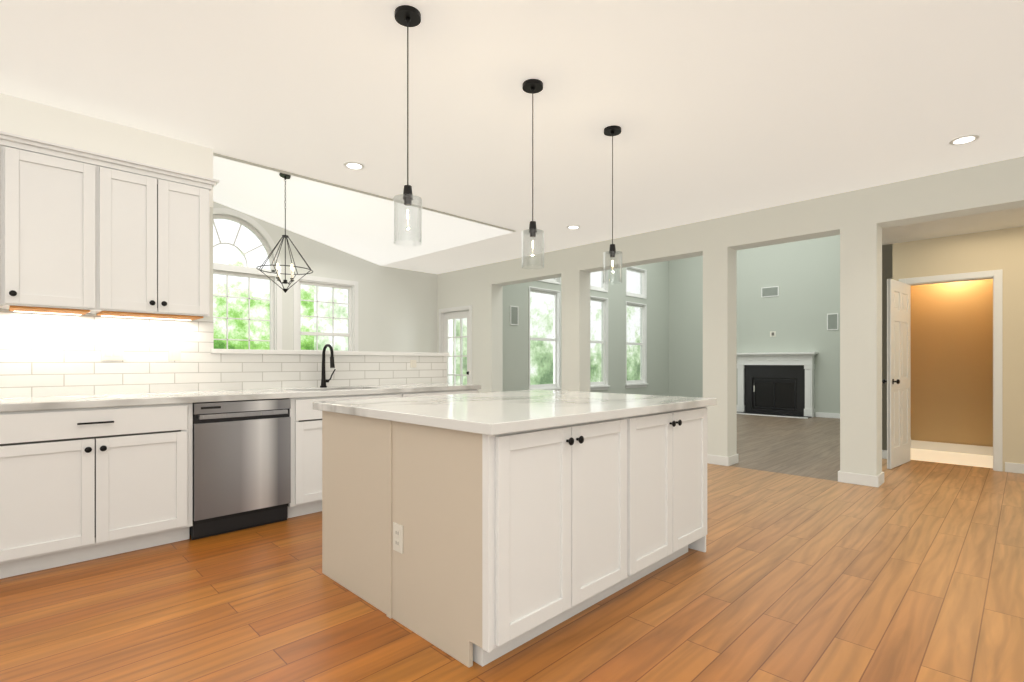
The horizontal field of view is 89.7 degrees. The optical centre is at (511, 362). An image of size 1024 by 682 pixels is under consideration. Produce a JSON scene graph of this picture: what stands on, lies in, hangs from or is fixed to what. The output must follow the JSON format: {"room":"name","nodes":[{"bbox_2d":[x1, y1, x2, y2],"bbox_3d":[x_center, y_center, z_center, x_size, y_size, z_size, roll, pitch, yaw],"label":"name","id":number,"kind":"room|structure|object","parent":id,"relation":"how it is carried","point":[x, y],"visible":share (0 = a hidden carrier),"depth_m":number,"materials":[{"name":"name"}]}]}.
{"room":"kitchen","nodes":[
{"label":"kitchen","id":0,"kind":"room"},
{"bbox_2d":[0,93,515,397],"bbox_3d":[-2.629,-1.020,3.590,7.640,4.300,0.185,0,0,-45],"label":"wall","id":1,"kind":"structure","parent":0,"point":[27,118],"depth_m":3.53,"materials":[{"name":"white paint"}]},
{"bbox_2d":[0,135,23,310],"bbox_3d":[-3.142,-0.776,2.731,0.754,0.908,0.347,0,0,-45],"label":"upper cabinet","id":2,"kind":"object","parent":1,"relation":"attached to","point":[11,150],"depth_m":2.86,"materials":[{"name":"white wood"}]},
{"bbox_2d":[24,139,115,314],"bbox_3d":[-2.777,-0.776,3.096,0.544,0.908,0.347,0,0,-45],"label":"upper cabinet","id":3,"kind":"object","parent":1,"relation":"attached to","point":[83,232],"depth_m":3.03,"materials":[{"name":"white wood"}]},
{"bbox_2d":[112,159,211,319],"bbox_3d":[-2.441,-0.776,3.433,0.677,0.908,0.347,0,0,-45],"label":"upper cabinet","id":4,"kind":"object","parent":1,"relation":"attached to","point":[163,218],"depth_m":3.36,"materials":[{"name":"white wood"}]},
{"bbox_2d":[0,309,446,397],"bbox_3d":[-2.150,-0.056,3.967,4.130,0.532,0.008,0,0,-45],"label":"tile backsplash","id":5,"kind":"structure","parent":1,"relation":"attached to","point":[43,355],"depth_m":3.58,"materials":[{"name":"white tile"}]},
{"bbox_2d":[101,343,123,359],"bbox_3d":[-2.667,-0.075,3.438,0.121,0.118,0.008,0,0,-45],"label":"outlet","id":6,"kind":"object","parent":5,"relation":"attached to","point":[112,351],"visible":1,"depth_m":3.44,"materials":[{"name":"white plastic"}]},
{"bbox_2d":[410,360,415,367],"bbox_3d":[-0.981,0.010,5.124,0.070,0.075,0.008,0,0,-45],"label":"outlet","id":7,"kind":"object","parent":5,"relation":"attached to","point":[412,363],"visible":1,"depth_m":5.12,"materials":[{"name":"white plastic"}]},
{"bbox_2d":[213,201,436,352],"bbox_3d":[-3.582,-1.020,7.237,6.650,4.300,0.140,0,0,-45],"label":"wall","id":8,"kind":"structure","parent":0,"point":[397,309],"depth_m":8.45,"materials":[{"name":"white paint"}]},
{"bbox_2d":[213,208,313,349],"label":"arched window","id":9,"kind":"structure","parent":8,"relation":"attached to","point":[275,322],"depth_m":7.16,"materials":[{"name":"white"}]},
{"bbox_2d":[293,275,357,350],"bbox_3d":[-2.860,-0.430,7.916,1.070,1.740,0.180,0,0,-45],"label":"window","id":10,"kind":"structure","parent":8,"relation":"in","point":[352,329],"depth_m":7.93,"materials":[{"name":"white"}]},
{"bbox_2d":[0,414,1023,681],"bbox_3d":[1.598,1.180,4.837,15.380,0.100,10.860,0,0,-45],"label":"floor","id":11,"kind":"structure","parent":0,"point":[911,571],"depth_m":2.41,"materials":[{"name":"brown wood"}]},
{"bbox_2d":[0,389,477,578],"bbox_3d":[-2.020,0.690,3.631,4.238,0.880,0.660,0,0,-45],"label":"base cabinet","id":12,"kind":"object","parent":11,"relation":"on","point":[77,485],"visible":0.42,"depth_m":2.93,"materials":[{"name":"white wood"}]},
{"bbox_2d":[0,383,480,411],"bbox_3d":[-2.027,0.328,3.636,4.275,0.236,0.630,0,0,-45],"label":"countertop","id":13,"kind":"structure","parent":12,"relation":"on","point":[48,403],"depth_m":3.39,"materials":[{"name":"stone"}]},
{"bbox_2d":[320,344,335,387],"bbox_3d":[-1.522,0.025,4.355,0.132,0.369,0.214,0,0,-45],"label":"faucet","id":14,"kind":"object","parent":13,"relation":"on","point":[324,380],"visible":1,"depth_m":4.37,"materials":[{"name":"black metal"}]},
{"bbox_2d":[189,398,290,539],"bbox_3d":[-1.995,0.694,3.656,0.598,0.871,0.628,0,0,-45],"label":"dishwasher","id":15,"kind":"object","parent":11,"relation":"on","point":[241,464],"visible":0.9,"depth_m":3.43,"materials":[{"name":"grey metal"}]},
{"bbox_2d":[322,406,706,667],"bbox_3d":[0.086,0.690,2.901,1.771,0.880,1.374,0,0,-45],"label":"kitchen island","id":16,"kind":"object","parent":11,"relation":"on","point":[512,541],"visible":0.83,"depth_m":2.18,"materials":[{"name":"white wood"}]},
{"bbox_2d":[393,522,402,553],"bbox_3d":[-0.496,0.760,2.236,0.008,0.120,0.073,0,0,-45],"label":"outlet","id":17,"kind":"object","parent":16,"relation":"attached to","point":[397,537],"visible":1,"depth_m":2.23,"materials":[{"name":"white plastic"}]},
{"bbox_2d":[313,390,716,434],"bbox_3d":[0.071,0.230,2.913,1.820,0.040,1.420,0,0,-45],"label":"island countertop","id":18,"kind":"structure","parent":16,"relation":"on","point":[494,413],"depth_m":2.47,"materials":[{"name":"stone"}]},
{"bbox_2d":[737,352,817,418],"bbox_3d":[5.604,0.454,11.133,0.525,1.352,1.670,0,0,-45],"label":"fireplace","id":19,"kind":"object","parent":11,"relation":"on","point":[778,384],"visible":0.96,"depth_m":11.20,"materials":[{"name":"white wood"}]},
{"bbox_2d":[0,0,1023,273],"bbox_3d":[-0.640,-2.260,2.599,9.050,1.300,10.860,0,0,-45],"label":"ceiling","id":20,"kind":"structure","parent":0,"point":[716,108],"depth_m":3.15,"materials":[{"name":"white paint"}]},
{"bbox_2d":[256,173,312,292],"bbox_3d":[-2.503,-1.436,5.685,0.576,1.325,0.576,0,0,-45],"label":"chandelier","id":21,"kind":"object","parent":20,"relation":"hanging from","point":[285,236],"visible":1,"depth_m":5.68,"materials":[{"name":"black metal"}]},
{"bbox_2d":[344,162,364,169],"bbox_3d":[-1.287,-1.606,4.200,0.164,0.007,0.164,0,0,-45],"label":"recessed light","id":22,"kind":"object","parent":20,"relation":"in","point":[354,165],"visible":1,"depth_m":4.18,"materials":[{"name":"white"}]},
{"bbox_2d":[393,5,421,246],"bbox_3d":[-0.481,-1.080,2.376,0.132,1.060,0.132,0,0,-45],"label":"pendant light","id":23,"kind":"object","parent":20,"relation":"hanging from","point":[407,16],"visible":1,"depth_m":2.37,"materials":[{"name":"black"}]},
{"bbox_2d":[521,79,543,269],"bbox_3d":[0.120,-1.080,2.977,0.132,1.060,0.132,0,0,-45],"label":"pendant light","id":24,"kind":"object","parent":20,"relation":"hanging from","point":[532,86],"visible":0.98,"depth_m":2.97,"materials":[{"name":"black"}]},
{"bbox_2d":[566,225,579,228],"bbox_3d":[0.728,-1.606,6.102,0.164,0.007,0.164,0,0,-45],"label":"recessed light","id":25,"kind":"object","parent":20,"relation":"in","point":[573,227],"visible":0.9,"depth_m":6.10,"materials":[{"name":"white"}]},
{"bbox_2d":[603,125,621,283],"bbox_3d":[0.693,-1.080,3.550,0.132,1.060,0.132,0,0,-45],"label":"pendant light","id":26,"kind":"object","parent":20,"relation":"hanging from","point":[613,130],"visible":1,"depth_m":3.54,"materials":[{"name":"black"}]},
{"bbox_2d":[949,135,978,144],"bbox_3d":[3.260,-1.606,3.712,0.164,0.007,0.164,0,0,-45],"label":"recessed light","id":27,"kind":"object","parent":20,"relation":"in","point":[963,139],"visible":1,"depth_m":3.70,"materials":[{"name":"white"}]},
{"bbox_2d":[503,261,668,395],"bbox_3d":[1.803,-1.170,11.031,6.330,4.600,0.150,0,0,-45],"label":"wall","id":28,"kind":"structure","parent":0,"point":[516,357],"depth_m":11.50,"materials":[{"name":"grey paint"}]},
{"bbox_2d":[510,306,517,324],"bbox_3d":[0.040,-0.840,9.152,0.200,0.340,0.012,0,0,-45],"label":"air vent","id":29,"kind":"object","parent":28,"relation":"in","point":[513,315],"visible":1,"depth_m":9.14,"materials":[{"name":"white metal"}]},
{"bbox_2d":[529,286,560,390],"bbox_3d":[0.590,-0.411,9.776,0.934,1.982,0.190,0,0,-45],"label":"window","id":30,"kind":"structure","parent":28,"relation":"in","point":[556,344],"depth_m":9.95,"materials":[{"name":"white"}]},
{"bbox_2d":[539,277,560,284],"bbox_3d":[0.578,-1.875,9.789,0.894,0.694,0.154,0,0,-45],"label":"window","id":31,"kind":"structure","parent":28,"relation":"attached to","point":[555,280],"depth_m":9.98,"materials":[{"name":"white"}]},
{"bbox_2d":[590,270,607,292],"bbox_3d":[1.723,-1.875,10.934,0.894,0.694,0.154,0,0,-45],"label":"window","id":32,"kind":"structure","parent":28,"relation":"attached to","point":[603,287],"depth_m":11.15,"materials":[{"name":"white"}]},
{"bbox_2d":[590,296,609,390],"bbox_3d":[1.736,-0.411,10.921,0.934,1.982,0.190,0,0,-45],"label":"window","id":33,"kind":"structure","parent":28,"relation":"in","point":[603,341],"depth_m":11.18,"materials":[{"name":"white"}]},
{"bbox_2d":[625,301,647,387],"bbox_3d":[2.867,-0.411,12.053,0.934,1.982,0.190,0,0,-45],"label":"window","id":34,"kind":"structure","parent":28,"relation":"in","point":[636,383],"depth_m":12.23,"materials":[{"name":"white"}]},
{"bbox_2d":[626,266,646,298],"bbox_3d":[2.855,-1.875,12.065,0.894,0.694,0.154,0,0,-45],"label":"window","id":35,"kind":"structure","parent":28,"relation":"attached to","point":[643,283],"depth_m":12.20,"materials":[{"name":"white"}]},
{"bbox_2d":[437,156,1023,475],"bbox_3d":[2.422,-1.270,5.759,0.250,4.800,10.720,0,0,-45],"label":"wall","id":36,"kind":"structure","parent":0,"point":[857,221],"depth_m":5.53,"materials":[{"name":"white paint"}]},
{"bbox_2d":[439,305,471,383],"bbox_3d":[-0.911,0.080,9.080,0.264,2.101,0.912,0,0,-45],"label":"door","id":37,"kind":"structure","parent":36,"relation":"in","point":[447,316],"depth_m":9.09,"materials":[{"name":"white wood"}]},
{"bbox_2d":[707,454,729,465],"bbox_3d":[2.259,1.080,5.737,0.019,0.100,0.312,0,0,-45],"label":"baseboard","id":38,"kind":"structure","parent":36,"relation":"attached to","point":[711,459],"depth_m":5.70,"materials":[{"name":"white wood"}]},
{"bbox_2d":[730,454,737,463],"bbox_3d":[2.444,1.080,5.923,0.019,0.100,0.312,0,0,-45],"label":"baseboard","id":39,"kind":"structure","parent":36,"relation":"attached to","point":[734,458],"depth_m":5.74,"materials":[{"name":"white wood"}]},
{"bbox_2d":[838,470,879,486],"bbox_3d":[3.213,1.080,4.783,0.019,0.100,0.319,0,0,-45],"label":"baseboard","id":40,"kind":"structure","parent":36,"relation":"attached to","point":[862,479],"depth_m":4.77,"materials":[{"name":"white wood"}]},
{"bbox_2d":[879,472,883,483],"bbox_3d":[3.399,1.080,4.969,0.019,0.100,0.319,0,0,-45],"label":"baseboard","id":41,"kind":"structure","parent":36,"relation":"attached to","point":[881,474],"depth_m":4.80,"materials":[{"name":"white wood"}]},
{"bbox_2d":[669,235,839,416],"bbox_3d":[5.880,-1.170,11.331,0.140,4.600,5.490,0,0,-45],"label":"wall","id":42,"kind":"structure","parent":0,"point":[804,275],"depth_m":11.32,"materials":[{"name":"grey paint"}]},
{"bbox_2d":[761,286,778,297],"bbox_3d":[5.709,-1.570,11.394,0.012,0.220,0.360,0,0,-45],"label":"air vent","id":43,"kind":"object","parent":42,"relation":"in","point":[769,291],"visible":1,"depth_m":11.39,"materials":[{"name":"white metal"}]},
{"bbox_2d":[770,331,775,336],"bbox_3d":[5.752,-0.635,11.352,0.010,0.120,0.120,0,0,-45],"label":"wall outlet","id":44,"kind":"object","parent":42,"relation":"attached to","point":[772,333],"visible":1,"depth_m":11.35,"materials":[{"name":"white plastic"}]},
{"bbox_2d":[816,412,839,417],"bbox_3d":[6.991,1.080,10.109,0.016,0.100,1.830,0,0,-45],"label":"baseboard","id":45,"kind":"structure","parent":42,"relation":"attached to","point":[818,414],"depth_m":10.58,"materials":[{"name":"white wood"}]},
{"bbox_2d":[827,313,837,329],"bbox_3d":[6.564,-0.840,10.538,0.012,0.340,0.200,0,0,-45],"label":"air vent","id":46,"kind":"object","parent":42,"relation":"attached to","point":[832,321],"visible":1,"depth_m":10.54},
{"bbox_2d":[882,245,892,449],"bbox_3d":[6.109,-1.170,7.778,4.840,4.600,0.140,0,0,-45],"label":"wall","id":47,"kind":"structure","parent":0,"point":[887,263],"depth_m":6.07,"materials":[{"name":"grey paint"}]},
{"bbox_2d":[911,279,992,467],"bbox_3d":[5.293,-0.095,6.155,1.110,2.650,1.180,0,0,-45],"label":"doorway","id":48,"kind":"structure","parent":0,"point":[951,372],"depth_m":6.50,"materials":[{"name":"beige paint"}]},
{"bbox_2d":[882,226,1023,471],"bbox_3d":[5.901,-0.230,4.663,0.140,2.720,4.250,0,0,-45],"label":"wall","id":49,"kind":"structure","parent":0,"point":[1003,249],"depth_m":5.37,"materials":[{"name":"beige paint"}]},
{"bbox_2d":[899,269,1002,470],"bbox_3d":[4.841,0.080,5.711,0.154,2.101,0.872,0,0,-45],"label":"door frame","id":50,"kind":"structure","parent":49,"relation":"attached to","point":[996,276],"depth_m":5.38,"materials":[{"name":"white wood"}]},
{"bbox_2d":[882,279,910,468],"bbox_3d":[4.256,0.117,5.703,0.719,2.014,0.163,0,0,-45],"label":"door leaf","id":51,"kind":"structure","parent":50,"relation":"attached to","point":[898,381],"depth_m":5.62,"materials":[{"name":"white wood"}]},
{"bbox_2d":[1005,462,1023,473],"bbox_3d":[6.231,1.080,4.223,0.016,0.100,3.160,0,0,-45],"label":"baseboard","id":52,"kind":"structure","parent":49,"relation":"attached to","point":[1009,467],"depth_m":5.28,"materials":[{"name":"white wood"}]},
{"bbox_2d":[882,207,1023,244],"bbox_3d":[5.423,-1.490,4.087,1.630,0.200,4.390,0,0,-45],"label":"ceiling","id":53,"kind":"structure","parent":0,"point":[988,221],"depth_m":5.25,"materials":[{"name":"white paint"}]},
{"label":"outside","id":54,"kind":"structure","parent":0,"visible":0},
{"bbox_2d":[314,271,639,383],"bbox_3d":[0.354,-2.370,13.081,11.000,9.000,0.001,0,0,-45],"label":"trees","id":55,"kind":"object","parent":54,"point":[342,310],"depth_m":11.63,"materials":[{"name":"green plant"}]},
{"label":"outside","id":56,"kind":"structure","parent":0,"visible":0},
{"bbox_2d":[530,292,552,384],"bbox_3d":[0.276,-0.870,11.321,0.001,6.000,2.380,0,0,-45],"label":"trees","id":57,"kind":"object","parent":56,"point":[541,343],"depth_m":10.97,"materials":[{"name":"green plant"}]}
]}

